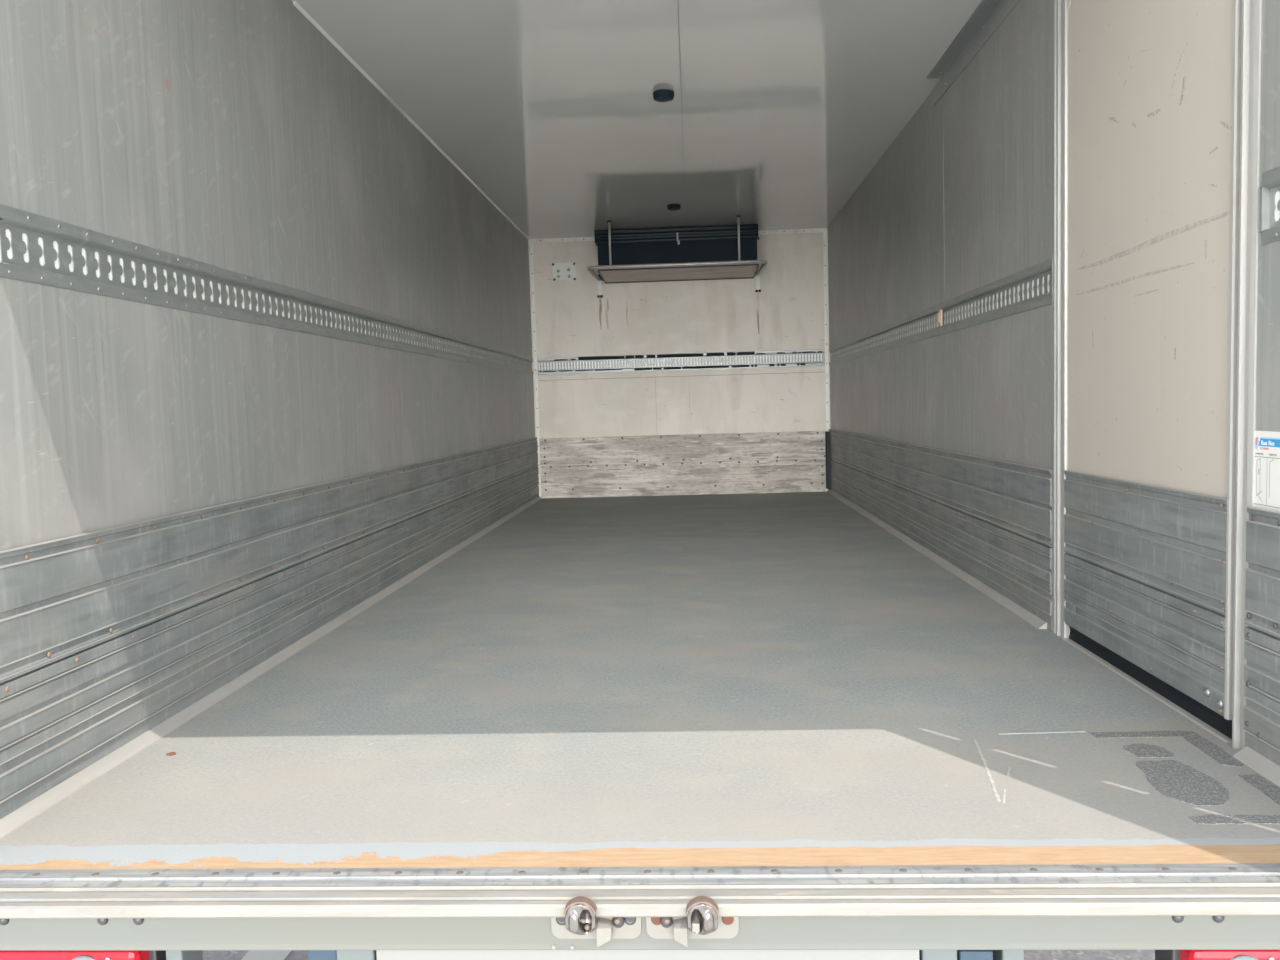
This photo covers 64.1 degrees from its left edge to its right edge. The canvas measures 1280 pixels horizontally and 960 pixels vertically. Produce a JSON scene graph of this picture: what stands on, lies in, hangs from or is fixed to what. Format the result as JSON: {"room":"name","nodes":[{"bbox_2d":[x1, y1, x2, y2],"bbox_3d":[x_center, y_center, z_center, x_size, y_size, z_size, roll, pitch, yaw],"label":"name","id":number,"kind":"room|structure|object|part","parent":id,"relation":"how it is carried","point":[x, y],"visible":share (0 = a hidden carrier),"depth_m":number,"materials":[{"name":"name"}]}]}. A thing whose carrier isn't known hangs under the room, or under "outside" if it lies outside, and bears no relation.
{"room":"truck cargo area","nodes":[
{"label":"truck cargo area","id":0,"kind":"room"},
{"bbox_2d":[0,0,534,550],"bbox_3d":[-1.101,-0.663,5.102,0.060,2.163,6.992,-1,4,3],"label":"wall","id":1,"kind":"structure","parent":0,"point":[233,135],"depth_m":2.91,"materials":[{"name":"grey metal"}]},
{"bbox_2d":[0,204,532,374],"bbox_3d":[-1.079,-0.694,5.098,0.023,0.142,6.988,-1,4,3],"label":"track","id":2,"kind":"object","parent":1,"relation":"attached to","point":[34,248],"visible":1,"depth_m":2.72,"materials":[{"name":"metal"}]},
{"bbox_2d":[0,437,538,818],"bbox_3d":[-1.039,0.156,5.153,0.017,0.519,6.976,-1,4,3],"label":"kick plate","id":3,"kind":"object","parent":1,"relation":"attached to","point":[107,635],"visible":1,"depth_m":2.64,"materials":[{"name":"grey metal"}]},
{"bbox_2d":[0,496,541,838],"bbox_3d":[-1.017,0.402,5.196,0.026,0.021,6.930,-1,4,3],"label":"baseboard","id":4,"kind":"structure","parent":1,"relation":"attached to","point":[27,812],"depth_m":2.61,"materials":[{"name":"grey metal"}]},
{"bbox_2d":[293,2,528,239],"bbox_3d":[-1.048,-1.810,5.993,0.010,0.010,5.042,-1,4,3],"label":"trim","id":5,"kind":"structure","parent":1,"relation":"attached to","point":[295,4],"depth_m":4.50,"materials":[{"name":"white metal"}]},
{"bbox_2d":[528,239,540,496],"bbox_3d":[-0.878,-0.922,8.566,0.034,2.163,0.030,-1,4,3],"label":"trim","id":6,"kind":"structure","parent":1,"relation":"attached to","point":[530,241],"depth_m":8.56,"materials":[{"name":"grey metal"}]},
{"bbox_2d":[0,863,1279,918],"bbox_3d":[0.011,0.655,1.631,2.760,0.034,0.111,-1,4,3],"label":"sill","id":7,"kind":"structure","parent":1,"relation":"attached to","point":[1072,889],"depth_m":1.61,"materials":[{"name":"metal"}]},
{"bbox_2d":[166,950,1023,959],"bbox_3d":[-0.074,0.930,1.823,1.388,0.404,0.370,-1,4,3],"label":"platform","id":8,"kind":"object","parent":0,"point":[170,954],"visible":0.13,"depth_m":1.62,"materials":[{"name":"white paint"}]},
{"bbox_3d":[-0.507,0.845,1.849,0.050,0.194,0.350,-1,4,3],"label":"lift arm","id":9,"kind":"part","parent":8,"relation":"part of"},
{"bbox_3d":[0.015,0.936,1.694,0.862,0.404,0.120,-1,4,3],"label":"panel","id":10,"kind":"part","parent":8,"relation":"part of","materials":[{"name":"white paint"}]},
{"bbox_3d":[0.538,0.820,1.787,0.051,0.193,0.364,-1,4,3],"label":"lift arm","id":11,"kind":"part","parent":8,"relation":"part of"},
{"bbox_2d":[292,0,981,238],"bbox_3d":[0.126,-1.804,4.970,2.580,0.060,7.082,-1,4,3],"label":"ceiling","id":12,"kind":"structure","parent":0,"point":[549,108],"depth_m":4.61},
{"bbox_2d":[653,89,673,101],"bbox_3d":[0.107,-1.728,4.614,0.095,0.039,0.095,-1,4,3],"label":"recessed light","id":13,"kind":"object","parent":12,"relation":"in","point":[662,95],"visible":1,"depth_m":4.58,"materials":[{"name":"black plastic"}]},
{"bbox_2d":[667,204,680,210],"bbox_3d":[0.239,-1.922,7.223,0.095,0.039,0.095,-1,4,3],"label":"recessed light","id":14,"kind":"object","parent":12,"relation":"in","point":[672,207],"visible":1,"depth_m":7.19,"materials":[{"name":"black plastic"}]},
{"bbox_2d":[587,215,766,297],"bbox_3d":[0.294,-1.754,8.096,1.375,0.503,0.724,-1,4,3],"label":"guard rail","id":15,"kind":"object","parent":12,"relation":"hanging from","point":[590,269],"visible":0.98,"depth_m":7.76,"materials":[{"name":"metal"}]},
{"bbox_3d":[-0.229,-1.798,7.773,0.016,0.338,0.016,-1,4,3],"label":"hanger rod","id":16,"kind":"part","parent":15,"relation":"part of","materials":[{"name":"metal"}]},
{"bbox_3d":[0.746,-1.823,7.722,0.016,0.338,0.016,-1,4,3],"label":"hanger rod","id":17,"kind":"part","parent":15,"relation":"part of","materials":[{"name":"metal"}]},
{"bbox_2d":[678,0,685,220],"bbox_3d":[0.203,-1.775,4.953,0.004,0.002,6.992,-1,4,3],"label":"trim","id":18,"kind":"structure","parent":12,"relation":"attached to","point":[678,0],"depth_m":4.65,"materials":[{"name":"grey metal"}]},
{"bbox_2d":[0,491,1279,869],"bbox_3d":[0.191,0.404,5.170,2.580,0.050,7.002,-1,4,3],"label":"floor","id":19,"kind":"structure","parent":0,"point":[747,679],"depth_m":2.39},
{"bbox_2d":[166,752,175,755],"bbox_3d":[-1.062,0.620,2.317,0.011,0.005,0.017,2,6,42],"label":"chip","id":20,"kind":"object","parent":19,"relation":"on","point":[170,753],"visible":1,"depth_m":2.31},
{"bbox_2d":[0,916,1279,950],"bbox_3d":[0.012,0.703,1.640,2.760,0.066,0.092,-1,4,3],"label":"beam","id":21,"kind":"structure","parent":19,"relation":"attached to","point":[954,932],"depth_m":1.60,"materials":[{"name":"metal"}]},
{"bbox_2d":[0,950,165,959],"bbox_3d":[-1.013,0.829,1.724,0.422,0.132,0.108,-1,4,3],"label":"tail lamp","id":22,"kind":"object","parent":21,"relation":"attached to","point":[73,954],"visible":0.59,"depth_m":1.67,"materials":[{"name":"plastic"}]},
{"bbox_2d":[551,896,640,946],"bbox_3d":[-0.070,0.681,1.579,0.141,0.078,0.050,-1,4,3],"label":"latch keeper","id":23,"kind":"object","parent":21,"relation":"attached to","point":[580,921],"visible":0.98,"depth_m":1.58,"materials":[{"name":"metal"}]},
{"bbox_2d":[565,904,596,934],"bbox_3d":[-0.091,0.672,1.577,0.046,0.053,0.046,-1,4,3],"label":"hood","id":24,"kind":"object","parent":23,"relation":"attached to","point":[580,919],"depth_m":1.56,"materials":[{"name":"silver metal"}]},
{"bbox_3d":[-0.069,0.694,1.603,0.141,0.050,0.004,-1,4,3],"label":"plate","id":25,"kind":"part","parent":23,"relation":"part of","materials":[{"name":"metal"}]},
{"bbox_2d":[646,896,738,946],"bbox_3d":[0.080,0.677,1.571,0.144,0.078,0.050,-1,4,3],"label":"latch keeper","id":26,"kind":"object","parent":21,"relation":"attached to","point":[702,921],"visible":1,"depth_m":1.58,"materials":[{"name":"metal"}]},
{"bbox_3d":[0.082,0.690,1.595,0.144,0.050,0.004,-1,4,3],"label":"plate","id":27,"kind":"part","parent":26,"relation":"part of","materials":[{"name":"metal"}]},
{"bbox_2d":[687,904,717,934],"bbox_3d":[0.096,0.667,1.567,0.046,0.053,0.046,-1,4,3],"label":"hood","id":28,"kind":"object","parent":26,"relation":"attached to","point":[702,919],"depth_m":1.55,"materials":[{"name":"silver metal"}]},
{"bbox_2d":[1155,950,1279,959],"bbox_3d":[1.054,0.778,1.615,0.426,0.132,0.108,-1,4,3],"label":"tail lamp","id":29,"kind":"object","parent":21,"relation":"attached to","point":[1159,954],"visible":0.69,"depth_m":1.57,"materials":[{"name":"plastic"}]},
{"bbox_2d":[974,731,1084,802],"bbox_3d":[0.770,0.581,2.159,0.182,0.001,0.511,2,5,39],"label":"worn line","id":30,"kind":"object","parent":19,"relation":"on","point":[997,796],"visible":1,"depth_m":2.10,"materials":[{"name":"white paint"}]},
{"bbox_2d":[1088,731,1279,823],"bbox_3d":[1.105,0.581,2.035,0.234,0.001,0.507,-1,4,3],"label":"footprint marking","id":31,"kind":"object","parent":19,"relation":"on","point":[1176,780],"visible":1,"depth_m":2.00,"materials":[{"name":"grey paint"}]},
{"bbox_3d":[1.113,0.570,2.174,0.232,0.001,0.227,-1,4,3],"label":"frame corner","id":32,"kind":"part","parent":31,"relation":"part of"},
{"bbox_3d":[1.063,0.599,1.804,0.175,0.001,0.040,-1,4,3],"label":"frame","id":33,"kind":"part","parent":31,"relation":"part of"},
{"bbox_3d":[1.190,0.587,1.917,0.047,0.001,0.196,-1,4,3],"label":"frame","id":34,"kind":"part","parent":31,"relation":"part of","materials":[{"name":"grey paint"}]},
{"bbox_2d":[532,232,829,490],"bbox_3d":[0.336,-0.956,8.546,2.580,2.163,0.061,-1,4,3],"label":"wall","id":35,"kind":"structure","parent":0,"point":[726,315],"depth_m":8.51,"materials":[{"name":"beige laminate"}]},
{"bbox_2d":[552,262,575,280],"bbox_3d":[-0.632,-1.730,8.498,0.198,0.148,0.022,-1,4,3],"label":"plate","id":36,"kind":"object","parent":35,"relation":"attached to","point":[560,271],"visible":1,"depth_m":8.50,"materials":[{"name":"grey plastic"}]},
{"bbox_2d":[533,237,594,242],"bbox_3d":[-0.608,-1.992,8.485,0.566,0.034,0.006,-1,4,3],"label":"trim","id":37,"kind":"structure","parent":35,"relation":"attached to","point":[575,239],"depth_m":8.49,"materials":[{"name":"white metal"}]},
{"bbox_2d":[594,224,759,283],"bbox_3d":[0.292,-1.814,8.126,1.324,0.387,0.657,-1,4,3],"label":"refrigeration unit","id":38,"kind":"object","parent":35,"relation":"attached to","point":[719,242],"visible":1,"depth_m":8.14,"materials":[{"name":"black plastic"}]},
{"bbox_2d":[537,349,824,374],"bbox_3d":[0.334,-0.983,8.521,2.390,0.142,0.023,-1,4,3],"label":"track","id":39,"kind":"object","parent":35,"relation":"attached to","point":[803,357],"visible":1,"depth_m":8.52,"materials":[{"name":"metal"}]},
{"bbox_2d":[539,431,825,497],"bbox_3d":[0.352,-0.127,8.570,2.389,0.507,0.015,-1,4,3],"label":"kick plate","id":40,"kind":"object","parent":35,"relation":"attached to","point":[560,479],"visible":1,"depth_m":8.57,"materials":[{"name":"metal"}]},
{"bbox_2d":[758,228,822,234],"bbox_3d":[1.215,-2.037,8.389,0.566,0.034,0.006,-1,4,3],"label":"trim","id":41,"kind":"structure","parent":35,"relation":"attached to","point":[814,230],"depth_m":8.39,"materials":[{"name":"white metal"}]},
{"bbox_2d":[827,0,1279,469],"bbox_3d":[1.415,-0.726,4.969,0.060,2.163,6.992,-1,4,3],"label":"wall","id":42,"kind":"structure","parent":0,"point":[985,390],"depth_m":4.10,"materials":[{"name":"grey metal"}]},
{"bbox_2d":[823,228,830,430],"bbox_3d":[1.537,-1.234,8.420,0.034,1.658,0.030,-1,4,3],"label":"trim","id":43,"kind":"structure","parent":42,"relation":"attached to","point":[825,230],"depth_m":8.42,"materials":[{"name":"white metal"}]},
{"bbox_2d":[825,431,830,489],"bbox_3d":[1.551,-0.160,8.434,0.024,0.478,0.159,-1,4,3],"label":"guard","id":44,"kind":"object","parent":42,"relation":"attached to","point":[827,434],"visible":1,"depth_m":8.44,"materials":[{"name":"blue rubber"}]},
{"bbox_2d":[827,490,1046,628],"bbox_3d":[1.435,0.279,5.915,0.028,0.021,5.230,-1,4,3],"label":"baseboard","id":45,"kind":"structure","parent":42,"relation":"attached to","point":[1002,600],"depth_m":4.33,"materials":[{"name":"grey metal"}]},
{"bbox_2d":[932,81,942,106],"bbox_3d":[1.337,-1.738,4.598,0.005,0.068,0.185,-1,4,3],"label":"trim","id":46,"kind":"structure","parent":42,"relation":"attached to","point":[937,92],"depth_m":4.61,"materials":[{"name":"grey metal"}]},
{"bbox_2d":[828,429,1052,631],"bbox_3d":[1.442,0.032,5.875,0.017,0.519,5.268,-1,4,3],"label":"kick plate","id":47,"kind":"object","parent":42,"relation":"attached to","point":[990,519],"visible":0.96,"depth_m":4.27,"materials":[{"name":"grey metal"}]},
{"bbox_2d":[829,257,1052,365],"bbox_3d":[1.434,-0.818,5.823,0.023,0.150,5.272,-1,4,3],"label":"track","id":48,"kind":"object","parent":42,"relation":"attached to","point":[1030,288],"visible":0.99,"depth_m":4.24,"materials":[{"name":"metal"}]},
{"bbox_2d":[937,309,942,326],"bbox_3d":[1.364,-0.738,4.661,0.016,0.077,0.055,-1,4,3],"label":"clip","id":49,"kind":"object","parent":48,"relation":"attached to","point":[939,314],"visible":1,"depth_m":4.64,"materials":[{"name":"beige plastic"}]},
{"bbox_3d":[1.291,-0.623,3.201,0.004,0.150,0.006,-1,4,3],"label":"plate","id":50,"kind":"part","parent":48,"relation":"part of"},
{"bbox_2d":[943,142,944,299],"bbox_3d":[1.349,-1.250,4.543,0.001,0.893,0.004,-1,4,3],"label":"trim","id":51,"kind":"structure","parent":42,"relation":"attached to","point":[943,142],"depth_m":4.54,"materials":[{"name":"grey metal"}]},
{"bbox_2d":[926,0,1019,94],"bbox_3d":[1.220,-1.620,2.966,0.072,0.079,3.095,-1,4,3],"label":"trim","id":52,"kind":"structure","parent":42,"relation":"attached to","point":[988,15],"depth_m":3.96,"materials":[{"name":"grey metal"}]},
{"bbox_2d":[1053,0,1069,637],"bbox_3d":[1.310,-0.584,3.139,0.062,2.175,0.104,-1,4,3],"label":"door frame","id":53,"kind":"structure","parent":42,"relation":"in","point":[1060,13],"depth_m":3.13,"materials":[{"name":"silver metal"}]},
{"bbox_2d":[1064,0,1241,738],"bbox_3d":[1.281,-0.551,2.603,0.066,2.161,0.973,-1,4,3],"label":"door","id":54,"kind":"structure","parent":53,"relation":"attached to","point":[1154,86],"depth_m":2.51,"materials":[{"name":"beige laminate"}]},
{"bbox_3d":[1.258,-1.518,2.941,0.003,0.276,0.153,-1,4,3],"label":"corner plate","id":55,"kind":"part","parent":54,"relation":"part of","materials":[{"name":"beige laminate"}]},
{"bbox_2d":[1063,638,1231,742],"bbox_3d":[1.295,0.526,2.685,0.024,0.004,0.975,-1,4,3],"label":"sill","id":56,"kind":"structure","parent":42,"relation":"in","point":[1146,689],"depth_m":2.55,"materials":[{"name":"grey metal"}]},
{"bbox_2d":[1232,0,1261,749],"bbox_3d":[1.256,-0.505,2.081,0.064,2.175,0.074,-1,4,3],"label":"door frame","id":57,"kind":"structure","parent":42,"relation":"in","point":[1249,190],"depth_m":2.08,"materials":[{"name":"silver metal"}]},
{"bbox_2d":[1233,746,1279,786],"bbox_3d":[1.228,0.579,1.866,0.030,0.021,0.500,-1,4,3],"label":"baseboard","id":58,"kind":"structure","parent":42,"relation":"attached to","point":[1267,768],"depth_m":2.04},
{"bbox_2d":[1243,506,1279,765],"bbox_3d":[1.236,0.331,1.840,0.018,0.519,0.535,-1,4,3],"label":"kick plate","id":59,"kind":"object","parent":42,"relation":"attached to","point":[1261,719],"visible":1,"depth_m":2.04,"materials":[{"name":"grey metal"}]},
{"bbox_2d":[1254,431,1279,510],"bbox_3d":[1.244,-0.015,1.981,0.002,0.156,0.218,-1,4,3],"label":"instruction sticker","id":60,"kind":"object","parent":42,"relation":"attached to","point":[1266,443],"visible":1,"depth_m":2.03,"materials":[{"name":"paper"}]},
{"bbox_2d":[1261,166,1279,244],"bbox_3d":[1.227,-0.517,1.766,0.023,0.142,0.522,-1,4,3],"label":"track","id":61,"kind":"object","parent":42,"relation":"attached to","point":[1270,189],"visible":1,"depth_m":2.01,"materials":[{"name":"metal"}]},
{"bbox_3d":[1.238,-0.536,2.024,0.016,0.086,0.003,-1,4,3],"label":"plate","id":62,"kind":"part","parent":61,"relation":"part of","materials":[{"name":"white metal"}]},
{"label":"outside","id":63,"kind":"structure","parent":0,"visible":0},
{"bbox_2d":[202,950,1154,959],"bbox_3d":[-0.159,0.261,21.944,80.000,0.060,39.600,-1,4,3],"label":"ground","id":64,"kind":"structure","parent":63,"point":[207,954],"depth_m":3.33,"materials":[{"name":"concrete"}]},
{"bbox_2d":[242,950,291,959],"bbox_3d":[-1.265,1.613,3.385,0.150,0.003,0.320,-1,4,3],"label":"painted patch","id":65,"kind":"object","parent":64,"relation":"on","point":[252,954],"visible":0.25,"depth_m":3.46,"materials":[{"name":"white paint"}]}
]}

